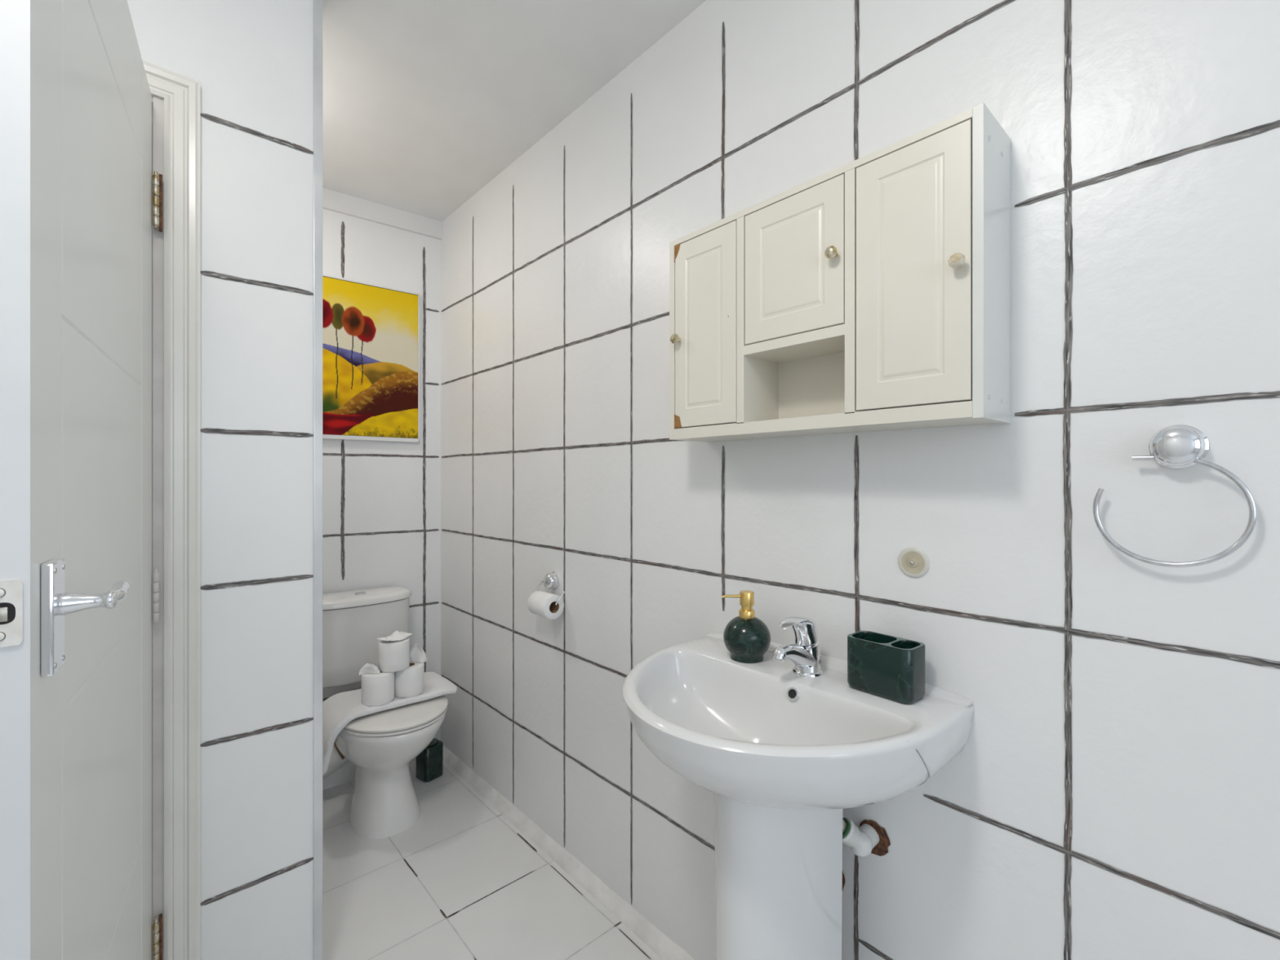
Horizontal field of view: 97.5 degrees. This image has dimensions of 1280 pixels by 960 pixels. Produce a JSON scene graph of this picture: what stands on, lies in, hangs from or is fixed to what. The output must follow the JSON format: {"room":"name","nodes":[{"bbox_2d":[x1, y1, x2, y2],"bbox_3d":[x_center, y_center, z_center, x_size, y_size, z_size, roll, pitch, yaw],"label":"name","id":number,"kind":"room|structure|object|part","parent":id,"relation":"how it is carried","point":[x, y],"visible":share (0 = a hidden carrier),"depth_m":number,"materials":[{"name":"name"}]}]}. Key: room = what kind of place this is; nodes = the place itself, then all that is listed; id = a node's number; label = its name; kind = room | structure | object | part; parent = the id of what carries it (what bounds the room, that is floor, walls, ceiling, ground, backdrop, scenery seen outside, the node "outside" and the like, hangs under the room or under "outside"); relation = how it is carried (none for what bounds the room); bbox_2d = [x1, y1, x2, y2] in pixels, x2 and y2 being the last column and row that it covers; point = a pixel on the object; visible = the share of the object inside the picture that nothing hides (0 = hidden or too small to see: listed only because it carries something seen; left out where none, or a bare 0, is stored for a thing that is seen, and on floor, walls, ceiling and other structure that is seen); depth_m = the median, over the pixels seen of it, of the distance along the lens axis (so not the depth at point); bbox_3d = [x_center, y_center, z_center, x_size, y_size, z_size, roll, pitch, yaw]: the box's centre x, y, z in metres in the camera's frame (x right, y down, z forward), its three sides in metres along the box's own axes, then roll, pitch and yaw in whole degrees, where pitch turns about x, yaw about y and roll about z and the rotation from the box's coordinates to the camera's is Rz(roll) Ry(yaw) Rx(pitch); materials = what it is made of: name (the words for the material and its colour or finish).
{"room":"bathroom","nodes":[
{"label":"bathroom","id":0,"kind":"room"},
{"bbox_2d":[127,0,313,959],"bbox_3d":[-1.283,0.030,0.911,1.341,2.400,0.102,0,0,-42],"label":"wall","id":1,"kind":"structure","parent":0,"point":[252,60],"depth_m":1.24,"materials":[{"name":"tile"}]},
{"bbox_2d":[0,0,162,959],"bbox_3d":[-0.744,0.234,0.806,0.092,1.975,0.755,0,0,-35],"label":"door","id":2,"kind":"structure","parent":1,"relation":"in","point":[76,97],"depth_m":0.61,"materials":[{"name":"paint"}]},
{"bbox_3d":[-0.551,0.115,0.482,0.029,0.057,0.001,0,0,-35],"label":"latch plate","id":3,"kind":"part","parent":2,"relation":"part of","materials":[{"name":"silver metal"}]},
{"bbox_3d":[-0.560,0.130,0.535,0.009,0.105,0.041,0,0,-35],"label":"lock plate","id":4,"kind":"part","parent":2,"relation":"part of","materials":[{"name":"silver metal"}]},
{"bbox_3d":[-0.557,0.119,0.575,0.051,0.022,0.084,0,0,-42],"label":"handle","id":5,"kind":"part","parent":2,"relation":"part of","materials":[{"name":"silver metal"}]},
{"bbox_2d":[151,95,164,959],"bbox_3d":[-1.288,0.232,0.904,0.792,1.996,0.107,0,0,-42],"label":"trim","id":6,"kind":"structure","parent":1,"relation":"attached to","point":[157,104],"depth_m":1.13,"materials":[{"name":"paint"}]},
{"bbox_2d":[142,60,200,959],"bbox_3d":[-1.250,0.203,0.862,0.906,2.054,0.020,0,0,-42],"label":"trim","id":7,"kind":"structure","parent":1,"relation":"attached to","point":[180,94],"depth_m":1.14,"materials":[{"name":"white wood"}]},
{"bbox_2d":[313,0,322,959],"bbox_3d":[-0.789,0.030,1.353,0.019,2.400,0.107,0,0,-42],"label":"trim","id":8,"kind":"structure","parent":1,"relation":"attached to","point":[317,4],"depth_m":1.31,"materials":[{"name":"paint"}]},
{"bbox_2d":[322,208,440,769],"bbox_3d":[-1.416,0.030,2.258,1.150,2.400,0.250,0,0,-42],"label":"wall","id":9,"kind":"structure","parent":0,"point":[381,500],"depth_m":2.43,"materials":[{"name":"tile"}]},
{"bbox_2d":[322,757,415,790],"bbox_3d":[-1.274,1.203,2.233,0.932,0.055,0.038,0,0,-39],"label":"baseboard","id":10,"kind":"structure","parent":9,"relation":"attached to","point":[343,775],"depth_m":2.28,"materials":[{"name":"white tile"}]},
{"bbox_2d":[322,274,419,442],"bbox_3d":[-1.234,-0.494,2.276,0.656,0.656,0.020,0,0,-39],"label":"framed painting","id":11,"kind":"object","parent":9,"relation":"attached to","point":[371,332],"visible":0.56,"depth_m":2.35,"materials":[{"name":"fabric"}]},
{"bbox_2d":[322,187,441,239],"bbox_3d":[-1.273,-1.131,2.249,0.952,0.078,0.014,0,0,-39],"label":"trim","id":12,"kind":"structure","parent":9,"relation":"attached to","point":[334,201],"depth_m":2.38,"materials":[{"name":"paint"}]},
{"bbox_2d":[322,761,662,959],"bbox_3d":[-0.142,1.279,0.175,2.250,0.101,5.050,0,0,-42],"label":"floor","id":13,"kind":"structure","parent":0,"point":[463,882],"depth_m":1.67,"materials":[{"name":"tile"}]},
{"bbox_2d":[322,585,448,838],"bbox_3d":[-1.089,0.837,1.955,0.733,0.786,0.637,0,0,-42],"label":"toilet","id":14,"kind":"object","parent":13,"relation":"on","point":[382,745],"visible":0.59,"depth_m":1.99,"materials":[{"name":"ceramic"}]},
{"bbox_2d":[322,741,350,779],"bbox_3d":[-1.296,1.085,2.076,0.588,0.209,0.181,0,0,-42],"label":"outlet","id":15,"kind":"object","parent":14,"relation":"attached to","point":[337,760],"depth_m":2.15,"materials":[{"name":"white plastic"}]},
{"bbox_3d":[-1.114,0.466,2.227,0.376,0.032,0.194,0,0,-42],"label":"cistern lid","id":16,"kind":"part","parent":14,"relation":"part of","materials":[{"name":"ceramic"}]},
{"bbox_2d":[322,671,457,774],"bbox_3d":[-0.919,0.855,2.023,0.467,0.183,0.258,0,0,-42],"label":"towel","id":17,"kind":"object","parent":14,"relation":"on","point":[339,709],"visible":0.66,"depth_m":1.92,"materials":[{"name":"white fabric"}]},
{"bbox_2d":[358,662,394,706],"bbox_3d":[-0.912,0.699,1.954,0.105,0.135,0.105,0,0,-2],"label":"toilet roll","id":18,"kind":"object","parent":17,"relation":"on","point":[377,686],"visible":0.94,"depth_m":1.91,"materials":[{"name":"paper"}]},
{"bbox_2d":[394,643,426,697],"bbox_3d":[-0.835,0.683,2.027,0.104,0.167,0.104,0,0,16],"label":"toilet roll","id":19,"kind":"object","parent":17,"relation":"on","point":[409,682],"visible":0.88,"depth_m":1.99,"materials":[{"name":"paper"}]},
{"bbox_2d":[376,631,412,671],"bbox_3d":[-0.871,0.600,1.990,0.102,0.129,0.105,0,0,28],"label":"toilet roll","id":20,"kind":"object","parent":19,"relation":"on","point":[393,650],"visible":0.98,"depth_m":1.95,"materials":[{"name":"paper"}]},
{"bbox_3d":[-0.889,0.822,2.008,0.356,0.010,0.437,0,0,-42],"label":"seat","id":21,"kind":"part","parent":14,"relation":"part of","materials":[{"name":"plastic"}]},
{"bbox_3d":[-0.890,0.806,2.009,0.360,0.015,0.444,0,0,-42],"label":"lid","id":22,"kind":"part","parent":14,"relation":"part of","materials":[{"name":"plastic"}]},
{"bbox_2d":[415,737,443,782],"bbox_3d":[-0.875,1.044,2.333,0.086,0.372,0.086,0,0,36],"label":"toilet brush","id":23,"kind":"object","parent":13,"relation":"on","point":[429,762],"visible":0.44,"depth_m":2.30,"materials":[{"name":"green stone"}]},
{"bbox_2d":[622,631,973,959],"bbox_3d":[0.198,0.792,0.995,0.447,0.876,0.571,0,0,-42],"label":"basin","id":24,"kind":"object","parent":13,"relation":"on","point":[781,753],"visible":0.94,"depth_m":0.93,"materials":[{"name":"white ceramic"}]},
{"bbox_2d":[721,590,770,662],"bbox_3d":[0.222,0.301,1.165,0.097,0.138,0.097,0,0,-42],"label":"soap dispenser","id":25,"kind":"object","parent":24,"relation":"on","point":[747,637],"visible":1,"depth_m":1.14,"materials":[{"name":"green stone"}]},
{"bbox_2d":[723,616,770,662],"bbox_3d":[0.222,0.327,1.165,0.097,0.086,0.097,0,0,-42],"label":"bottle","id":26,"kind":"object","parent":25,"relation":"attached to","point":[747,639],"depth_m":1.13,"materials":[{"name":"green stone"}]},
{"bbox_2d":[772,616,822,677],"bbox_3d":[0.294,0.314,1.054,0.136,0.113,0.057,0,0,-42],"label":"mixer tap","id":27,"kind":"object","parent":24,"relation":"on","point":[805,653],"visible":1,"depth_m":1.05,"materials":[{"name":"silver metal"}]},
{"bbox_3d":[0.297,0.286,1.057,0.106,0.057,0.042,0,0,-42],"label":"lever","id":28,"kind":"part","parent":27,"relation":"part of","materials":[{"name":"silver metal"}]},
{"bbox_3d":[0.299,0.337,1.060,0.120,0.068,0.057,0,0,-42],"label":"spout","id":29,"kind":"part","parent":27,"relation":"part of","materials":[{"name":"silver metal"}]},
{"bbox_3d":[0.198,0.462,0.995,0.447,0.185,0.571,0,0,-42],"label":"bowl","id":30,"kind":"part","parent":24,"relation":"part of","materials":[{"name":"white ceramic"}]},
{"bbox_2d":[847,630,924,704],"bbox_3d":[0.427,0.324,0.979,0.071,0.092,0.120,0,0,-42],"label":"toothbrush holder","id":31,"kind":"object","parent":24,"relation":"on","point":[892,668],"visible":1,"depth_m":0.95,"materials":[{"name":"green stone"}]},
{"bbox_2d":[322,0,706,222],"bbox_3d":[-0.142,-1.220,0.175,2.250,0.100,5.050,0,0,-42],"label":"ceiling","id":32,"kind":"structure","parent":0,"point":[425,103],"depth_m":1.63,"materials":[{"name":"paint"}]},
{"bbox_2d":[440,0,1279,959],"bbox_3d":[0.655,0.030,0.895,0.102,2.400,5.050,0,0,-42],"label":"wall","id":33,"kind":"structure","parent":0,"point":[1113,791],"depth_m":0.95,"materials":[{"name":"tile"}]},
{"bbox_2d":[536,571,564,605],"bbox_3d":[-0.286,0.350,1.825,0.053,0.092,0.133,0,0,-42],"label":"toilet roll holder","id":34,"kind":"object","parent":33,"relation":"attached to","point":[551,580],"visible":0.76,"depth_m":1.84,"materials":[{"name":"silver metal"}]},
{"bbox_2d":[527,590,564,619],"bbox_3d":[-0.304,0.403,1.810,0.077,0.077,0.100,0,0,-42],"label":"toilet roll","id":35,"kind":"object","parent":34,"relation":"on","point":[539,602],"visible":0.99,"depth_m":1.78,"materials":[{"name":"paper"}]},
{"bbox_2d":[443,745,694,959],"bbox_3d":[0.657,1.211,0.795,0.033,0.038,4.700,0,0,-42],"label":"baseboard","id":36,"kind":"structure","parent":33,"relation":"attached to","point":[663,946],"depth_m":1.74,"materials":[{"name":"white tile"}]},
{"bbox_2d":[669,102,1010,442],"bbox_3d":[0.320,-0.317,1.078,0.154,0.454,0.638,0,0,-42],"label":"upper cabinet","id":37,"kind":"object","parent":33,"relation":"attached to","point":[871,292],"visible":1,"depth_m":0.95,"materials":[{"name":"beige paint"}]},
{"bbox_3d":[0.080,-0.313,1.247,0.024,0.022,0.022,0,0,-42],"label":"knob","id":38,"kind":"part","parent":37,"relation":"part of","materials":[{"name":"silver metal"}]},
{"bbox_3d":[0.141,-0.323,1.207,0.016,0.411,0.174,0,0,-42],"label":"cabinet door","id":39,"kind":"part","parent":37,"relation":"part of","materials":[{"name":"beige paint"}]},
{"bbox_3d":[0.285,-0.399,1.048,0.015,0.257,0.210,0,0,-42],"label":"cabinet door","id":40,"kind":"part","parent":37,"relation":"part of","materials":[{"name":"beige paint"}]},
{"bbox_3d":[0.331,-0.392,0.968,0.024,0.022,0.022,0,0,-42],"label":"knob","id":41,"kind":"part","parent":37,"relation":"part of","materials":[{"name":"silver metal"}]},
{"bbox_3d":[0.429,-0.323,0.889,0.015,0.410,0.175,0,0,-42],"label":"cabinet door","id":42,"kind":"part","parent":37,"relation":"part of","materials":[{"name":"beige paint"}]},
{"bbox_3d":[0.465,-0.320,0.821,0.024,0.022,0.022,0,0,-42],"label":"knob","id":43,"kind":"part","parent":37,"relation":"part of","materials":[{"name":"beige ceramic"}]},
{"bbox_2d":[842,817,879,857],"bbox_3d":[0.387,0.647,1.038,0.124,0.097,0.052,0,0,-19],"label":"pipe fitting","id":44,"kind":"object","parent":33,"relation":"attached to","point":[861,841],"visible":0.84,"depth_m":1.03,"materials":[{"name":"white plastic"}]},
{"bbox_2d":[842,817,849,837],"bbox_3d":[0.373,0.643,1.037,0.030,0.030,0.033,0,0,-42],"label":"washer","id":45,"kind":"object","parent":44,"relation":"in","point":[846,821],"depth_m":1.02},
{"bbox_2d":[897,546,929,577],"bbox_3d":[0.486,0.147,1.001,0.009,0.054,0.054,0,0,-42],"label":"wall plate","id":46,"kind":"object","parent":33,"relation":"attached to","point":[913,562],"visible":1,"depth_m":1.00,"materials":[{"name":"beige plastic"}]},
{"bbox_2d":[1093,424,1257,567],"bbox_3d":[0.701,0.021,0.744,0.035,0.188,0.158,0,0,-42],"label":"towel ring","id":47,"kind":"object","parent":33,"relation":"attached to","point":[1179,446],"visible":1,"depth_m":0.73,"materials":[{"name":"silver metal"}]}
]}

